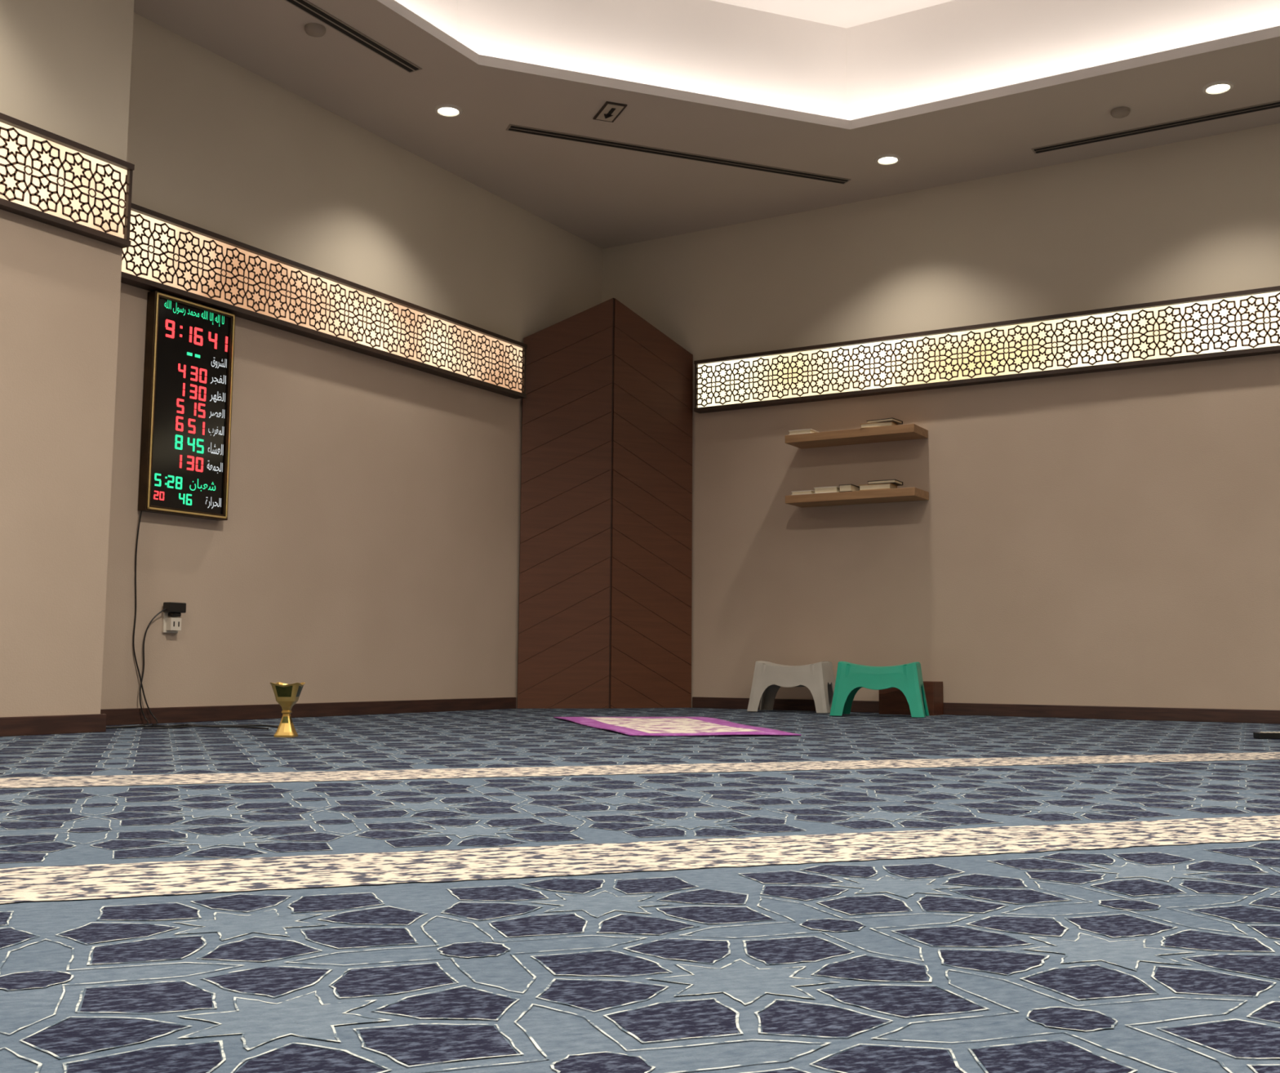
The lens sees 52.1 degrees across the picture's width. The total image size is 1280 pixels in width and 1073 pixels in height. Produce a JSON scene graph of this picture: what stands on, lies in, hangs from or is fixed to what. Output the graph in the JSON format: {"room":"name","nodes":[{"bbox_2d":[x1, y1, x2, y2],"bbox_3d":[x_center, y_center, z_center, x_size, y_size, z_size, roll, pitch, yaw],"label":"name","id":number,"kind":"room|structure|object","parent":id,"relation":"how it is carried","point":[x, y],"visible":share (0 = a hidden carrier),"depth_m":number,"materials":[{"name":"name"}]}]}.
{"room":"mosque","nodes":[
{"label":"mosque","id":0,"kind":"room"},
{"bbox_2d":[100,12,602,709],"bbox_3d":[-1.250,-0.867,6.460,0.120,3.550,3.700,-3,-6,31],"label":"wall","id":1,"kind":"structure","parent":0,"point":[367,548],"depth_m":6.01,"materials":[{"name":"paint"}]},
{"bbox_2d":[162,601,186,632],"bbox_3d":[-1.850,0.322,5.194,0.054,0.120,0.080,-3,-6,31],"label":"power outlet","id":2,"kind":"object","parent":1,"relation":"attached to","point":[171,623],"visible":1,"depth_m":5.18,"materials":[{"name":"white plastic"}]},
{"bbox_2d":[162,612,178,632],"bbox_3d":[-1.866,0.328,5.208,0.012,0.110,0.070,-3,-6,31],"label":"outlet plate","id":3,"kind":"object","parent":2,"relation":"attached to","point":[166,616],"depth_m":5.18,"materials":[{"name":"white plastic"}]},
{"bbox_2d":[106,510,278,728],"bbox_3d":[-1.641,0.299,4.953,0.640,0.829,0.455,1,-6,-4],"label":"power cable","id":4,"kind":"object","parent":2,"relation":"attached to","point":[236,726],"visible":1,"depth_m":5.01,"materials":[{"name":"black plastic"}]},
{"bbox_2d":[137,290,235,520],"bbox_3d":[-1.826,-0.517,5.303,0.052,0.872,0.405,-3,-6,31],"label":"clock","id":5,"kind":"object","parent":1,"relation":"attached to","point":[184,460],"visible":1,"depth_m":5.28,"materials":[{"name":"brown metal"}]},
{"bbox_2d":[100,697,516,725],"bbox_3d":[-1.420,0.780,5.908,0.015,0.062,2.870,-3,-6,31],"label":"baseboard","id":6,"kind":"structure","parent":1,"relation":"attached to","point":[131,716],"depth_m":5.76,"materials":[{"name":"brown wood"}]},
{"bbox_2d":[120,203,527,399],"bbox_3d":[-1.391,-1.036,6.055,0.070,0.299,2.844,-3,-6,31],"label":"band","id":7,"kind":"object","parent":1,"relation":"attached to","point":[166,254],"visible":0.88,"depth_m":5.87,"materials":[{"name":"brown wood"}]},
{"bbox_2d":[0,707,1279,1072],"bbox_3d":[0.796,0.390,1.389,8.500,0.001,10.000,-3,-6,31],"label":"floor","id":8,"kind":"structure","parent":0,"point":[504,890],"depth_m":1.42,"materials":[{"name":"blue carpet"}]},
{"bbox_2d":[0,0,133,716],"bbox_3d":[-3.679,-1.309,2.108,0.487,3.550,6.300,-3,-6,31],"label":"wall pier","id":9,"kind":"object","parent":8,"relation":"on","point":[65,65],"visible":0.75,"depth_m":4.42,"materials":[{"name":"paint"}]},
{"bbox_2d":[0,713,106,736],"bbox_3d":[-3.474,0.367,1.821,0.015,0.062,6.315,-3,-6,31],"label":"baseboard","id":10,"kind":"structure","parent":9,"relation":"attached to","point":[72,723],"depth_m":4.33,"materials":[{"name":"brown wood"}]},
{"bbox_2d":[0,112,134,248],"bbox_3d":[-3.451,-1.448,1.981,0.045,0.299,6.304,-3,-6,31],"label":"band","id":11,"kind":"object","parent":9,"relation":"attached to","point":[47,177],"visible":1,"depth_m":4.44,"materials":[{"name":"brown wood"}]},
{"bbox_2d":[270,681,305,737],"bbox_3d":[-1.158,0.567,4.296,0.100,0.177,0.100,0,-6,0],"label":"incense burner","id":12,"kind":"object","parent":8,"relation":"on","point":[286,695],"visible":1,"depth_m":4.27,"materials":[{"name":"gold metal"}]},
{"bbox_2d":[516,297,693,708],"bbox_3d":[-0.179,-0.201,7.423,0.639,2.329,0.813,-3,-6,31],"label":"panel","id":13,"kind":"object","parent":8,"relation":"on","point":[606,560],"visible":1,"depth_m":7.37,"materials":[{"name":"brown wood"}]},
{"bbox_2d":[553,716,800,735],"bbox_3d":[0.106,0.752,5.236,0.689,0.010,1.490,2,-6,-12],"label":"rug","id":14,"kind":"object","parent":8,"relation":"on","point":[630,726],"visible":1,"depth_m":5.08,"materials":[{"name":"fabric"}]},
{"bbox_2d":[746,660,835,712],"bbox_3d":[0.815,0.792,6.936,0.436,0.266,0.276,-2,-6,23],"label":"step stool","id":15,"kind":"object","parent":8,"relation":"on","point":[769,677],"visible":0.95,"depth_m":6.86,"materials":[{"name":"white plastic"}]},
{"bbox_2d":[830,661,928,717],"bbox_3d":[1.183,0.750,6.466,0.456,0.266,0.286,-1,-6,17],"label":"step stool","id":16,"kind":"object","parent":8,"relation":"on","point":[851,677],"visible":1,"depth_m":6.37,"materials":[{"name":"green plastic"}]},
{"bbox_2d":[879,680,943,715],"bbox_3d":[1.394,0.830,6.739,0.290,0.170,0.155,-3,-6,31],"label":"wooden crate","id":17,"kind":"object","parent":8,"relation":"on","point":[892,700],"visible":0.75,"depth_m":6.69,"materials":[{"name":"brown wood"}]},
{"bbox_2d":[1253,731,1279,738],"bbox_3d":[2.280,0.707,4.660,0.180,0.023,0.044,1,-6,-4],"label":"remote control","id":18,"kind":"object","parent":8,"relation":"on","point":[1262,735],"visible":1,"depth_m":4.64,"materials":[{"name":"black plastic"}]},
{"bbox_2d":[133,0,1279,248],"bbox_3d":[0.818,-2.396,1.660,8.700,0.001,10.200,-3,-6,31],"label":"ceiling","id":19,"kind":"structure","parent":0,"point":[606,197],"depth_m":6.22,"materials":[{"name":"paint"}]},
{"bbox_2d":[304,22,325,37],"bbox_3d":[-1.316,-2.044,5.304,0.084,0.030,0.084,-3,-6,31],"label":"smoke detector","id":20,"kind":"object","parent":19,"relation":"attached to","point":[313,29],"visible":1,"depth_m":5.28,"materials":[{"name":"plastic"}]},
{"bbox_2d":[284,0,422,72],"bbox_3d":[-1.447,-2.097,4.896,0.070,0.006,1.840,-3,-6,31],"label":"ceiling vent","id":21,"kind":"object","parent":19,"relation":"in","point":[305,6],"visible":1,"depth_m":5.35,"materials":[{"name":"black metal"}]},
{"bbox_2d":[434,103,462,116],"bbox_3d":[-0.889,-1.975,6.084,0.132,0.010,0.132,-3,-6,31],"label":"recessed light","id":22,"kind":"object","parent":19,"relation":"in","point":[443,109],"visible":1,"depth_m":6.08,"materials":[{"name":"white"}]},
{"bbox_2d":[592,101,626,122],"bbox_3d":[-0.140,-1.969,6.086,0.100,0.009,0.200,2,-6,-20],"label":"direction sign","id":23,"kind":"object","parent":19,"relation":"attached to","point":[610,111],"visible":1,"depth_m":6.07,"materials":[{"name":"white plastic"}]},
{"bbox_2d":[506,124,850,184],"bbox_3d":[0.234,-1.917,6.605,1.860,0.006,0.070,3,-6,-21],"label":"ceiling vent","id":24,"kind":"object","parent":19,"relation":"in","point":[512,127],"visible":1,"depth_m":6.57,"materials":[{"name":"black metal"}]},
{"bbox_2d":[377,0,1279,128],"bbox_3d":[0.823,-2.694,1.693,7.040,0.600,8.450,-3,-6,31],"label":"cove","id":25,"kind":"object","parent":19,"relation":"in","point":[842,64],"visible":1,"depth_m":6.11,"materials":[{"name":"white paint"}]},
{"bbox_2d":[874,153,901,164],"bbox_3d":[1.254,-1.905,6.630,0.132,0.010,0.132,-3,-6,31],"label":"recessed light","id":26,"kind":"object","parent":19,"relation":"in","point":[884,159],"visible":1,"depth_m":6.62,"materials":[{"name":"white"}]},
{"bbox_2d":[1111,106,1129,118],"bbox_3d":[2.211,-1.945,6.030,0.084,0.030,0.084,-3,-6,31],"label":"smoke detector","id":27,"kind":"object","parent":19,"relation":"attached to","point":[1119,112],"visible":1,"depth_m":6.01,"materials":[{"name":"plastic"}]},
{"bbox_2d":[1031,100,1279,153],"bbox_3d":[2.771,-1.954,6.019,1.910,0.006,0.070,-3,-6,31],"label":"ceiling vent","id":28,"kind":"object","parent":19,"relation":"in","point":[1273,104],"visible":1,"depth_m":6.20,"materials":[{"name":"black metal"}]},
{"bbox_2d":[1201,80,1234,94],"bbox_3d":[2.550,-1.977,5.780,0.132,0.010,0.132,-3,-6,31],"label":"recessed light","id":29,"kind":"object","parent":19,"relation":"in","point":[1217,87],"visible":1,"depth_m":5.78,"materials":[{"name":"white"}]},
{"bbox_2d":[601,123,1279,710],"bbox_3d":[3.427,-0.887,5.864,8.500,3.550,0.120,-3,-6,31],"label":"wall","id":30,"kind":"structure","parent":0,"point":[1108,538],"depth_m":6.69,"materials":[{"name":"paint"}]},
{"bbox_2d":[785,417,928,448],"bbox_3d":[1.152,-0.553,7.010,0.727,0.084,0.222,-3,-6,31],"label":"wall shelf","id":31,"kind":"object","parent":30,"relation":"attached to","point":[887,429],"visible":1,"depth_m":6.92,"materials":[{"name":"brown wood"}]},
{"bbox_2d":[788,417,902,435],"bbox_3d":[1.095,-0.577,6.996,0.606,0.040,0.136,-3,-6,31],"label":"books","id":32,"kind":"object","parent":31,"relation":"on","point":[887,424],"depth_m":6.87,"materials":[{"name":"white paper"}]},
{"bbox_2d":[785,479,928,507],"bbox_3d":[1.150,-0.230,6.980,0.727,0.092,0.219,-3,-6,31],"label":"wall shelf","id":33,"kind":"object","parent":30,"relation":"attached to","point":[877,491],"visible":1,"depth_m":6.89,"materials":[{"name":"brown wood"}]},
{"bbox_2d":[791,479,902,494],"bbox_3d":[1.097,-0.254,6.963,0.585,0.048,0.128,-3,-6,31],"label":"books","id":34,"kind":"object","parent":33,"relation":"on","point":[889,486],"depth_m":6.85,"materials":[{"name":"white paper"}]},
{"bbox_2d":[692,696,1279,724],"bbox_3d":[3.659,0.779,5.474,7.845,0.062,0.015,-3,-6,31],"label":"baseboard","id":35,"kind":"structure","parent":30,"relation":"attached to","point":[1162,713],"depth_m":6.42,"materials":[{"name":"brown wood"}]},
{"bbox_2d":[693,285,1279,413],"bbox_3d":[3.672,-1.038,5.619,7.814,0.299,0.070,-3,-6,31],"label":"band","id":36,"kind":"object","parent":30,"relation":"attached to","point":[1246,322],"visible":1,"depth_m":6.69,"materials":[{"name":"brown wood"}]}
]}

